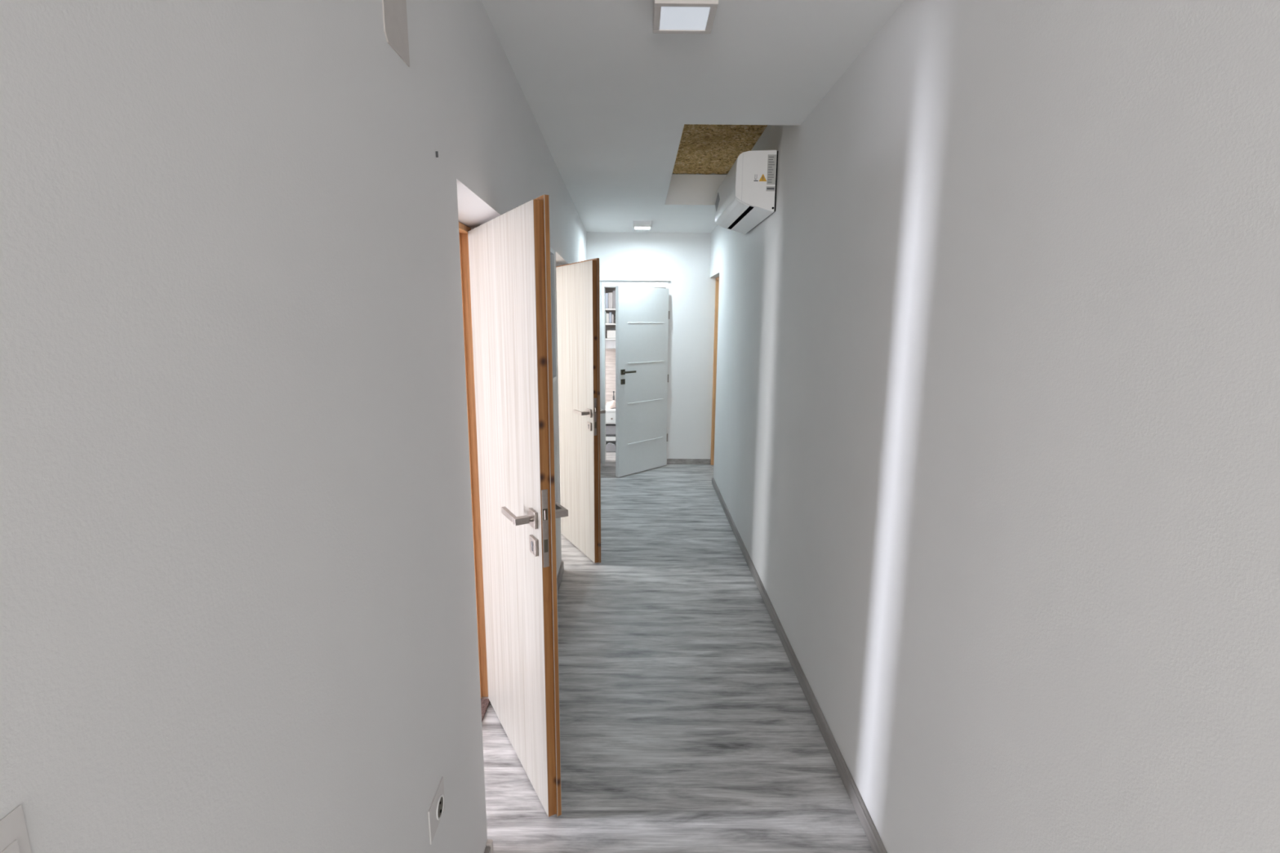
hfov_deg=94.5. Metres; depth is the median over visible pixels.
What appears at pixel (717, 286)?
door frame
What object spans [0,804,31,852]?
light switch
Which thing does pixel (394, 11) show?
cover plate
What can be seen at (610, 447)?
floor cushion
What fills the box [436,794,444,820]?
socket
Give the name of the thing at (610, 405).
cloth bundle
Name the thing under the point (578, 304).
door
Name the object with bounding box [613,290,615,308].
binder
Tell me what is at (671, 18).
diffuser
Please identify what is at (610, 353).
wall
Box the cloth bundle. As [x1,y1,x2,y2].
[606,400,615,408]
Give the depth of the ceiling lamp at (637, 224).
5.46 m
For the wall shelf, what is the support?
attached to the wall at (610, 353)
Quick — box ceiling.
[481,0,903,233]
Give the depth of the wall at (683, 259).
6.32 m
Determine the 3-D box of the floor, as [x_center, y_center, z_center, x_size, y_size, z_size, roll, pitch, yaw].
[-0.563,1.522,0.833,7.500,0.100,14.900,0,10,0]
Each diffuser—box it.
[635,226,649,229]
[659,6,710,30]
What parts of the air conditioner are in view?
panel, mounting plate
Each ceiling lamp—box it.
[633,221,652,229]
[653,0,718,33]
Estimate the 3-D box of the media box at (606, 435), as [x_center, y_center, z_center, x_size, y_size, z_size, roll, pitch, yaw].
[-0.312,0.085,7.404,0.290,0.024,0.300,0,10,0]
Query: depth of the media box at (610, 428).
7.25 m
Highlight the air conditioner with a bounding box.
[715,150,777,234]
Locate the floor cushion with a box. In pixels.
[605,442,615,452]
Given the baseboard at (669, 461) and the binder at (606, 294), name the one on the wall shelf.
the binder at (606, 294)
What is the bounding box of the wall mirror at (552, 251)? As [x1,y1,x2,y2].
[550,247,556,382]
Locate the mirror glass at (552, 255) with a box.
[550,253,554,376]
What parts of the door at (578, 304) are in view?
lever handle, lock plate, lever handle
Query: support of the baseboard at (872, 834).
attached to the wall at (996, 463)
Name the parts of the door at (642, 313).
lever handle, architrave, moulding, moulding, moulding, moulding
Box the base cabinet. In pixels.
[605,405,615,444]
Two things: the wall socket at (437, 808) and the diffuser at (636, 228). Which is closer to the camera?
the wall socket at (437, 808)
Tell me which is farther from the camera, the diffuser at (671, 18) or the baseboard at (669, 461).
the baseboard at (669, 461)
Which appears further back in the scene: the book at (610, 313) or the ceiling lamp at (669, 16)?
the book at (610, 313)
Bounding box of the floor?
[481,444,873,852]
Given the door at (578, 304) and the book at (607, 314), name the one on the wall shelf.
the book at (607, 314)
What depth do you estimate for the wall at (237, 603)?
0.64 m
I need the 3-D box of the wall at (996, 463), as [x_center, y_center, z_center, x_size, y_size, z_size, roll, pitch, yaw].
[0.851,-0.243,2.728,0.267,2.712,7.445,0,10,0]
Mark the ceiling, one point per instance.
(611, 99)
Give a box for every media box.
[605,424,615,434]
[605,434,615,436]
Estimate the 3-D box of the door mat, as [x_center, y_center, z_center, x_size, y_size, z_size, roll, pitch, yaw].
[-0.951,1.220,2.170,0.638,0.009,0.702,0,10,0]
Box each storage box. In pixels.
[605,339,615,348]
[607,329,615,337]
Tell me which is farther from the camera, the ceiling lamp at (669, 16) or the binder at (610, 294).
the binder at (610, 294)
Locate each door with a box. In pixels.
[458,194,568,817]
[555,257,605,563]
[600,279,670,476]
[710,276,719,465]
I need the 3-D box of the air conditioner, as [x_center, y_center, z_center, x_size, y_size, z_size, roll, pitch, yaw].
[0.626,-1.403,3.624,0.224,0.317,0.872,0,10,0]
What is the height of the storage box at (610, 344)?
0.103 m
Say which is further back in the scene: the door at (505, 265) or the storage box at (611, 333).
the storage box at (611, 333)
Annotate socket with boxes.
[427,776,444,844]
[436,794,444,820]
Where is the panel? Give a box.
[672,124,767,173]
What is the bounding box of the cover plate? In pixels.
[382,0,409,66]
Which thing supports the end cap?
attached to the wall at (237, 603)
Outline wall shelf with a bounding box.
[604,287,615,340]
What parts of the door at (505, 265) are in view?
lever handle, lock plate, lever handle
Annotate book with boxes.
[606,313,608,323]
[608,311,612,323]
[611,314,613,323]
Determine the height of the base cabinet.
0.508 m
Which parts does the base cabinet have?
drawer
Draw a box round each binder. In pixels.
[604,293,608,308]
[608,292,613,308]
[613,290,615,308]
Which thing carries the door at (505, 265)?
in the wall at (237, 603)
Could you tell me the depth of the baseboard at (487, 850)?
3.57 m
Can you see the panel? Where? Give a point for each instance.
(703, 148)
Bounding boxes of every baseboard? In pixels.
[484,560,564,852]
[666,458,711,464]
[711,477,887,852]
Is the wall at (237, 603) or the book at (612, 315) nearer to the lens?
the wall at (237, 603)
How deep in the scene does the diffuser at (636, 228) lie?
5.55 m
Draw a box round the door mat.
[480,698,489,722]
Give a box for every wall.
[0,0,586,852]
[586,231,716,464]
[604,288,615,405]
[709,0,1279,852]
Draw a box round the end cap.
[485,839,493,852]

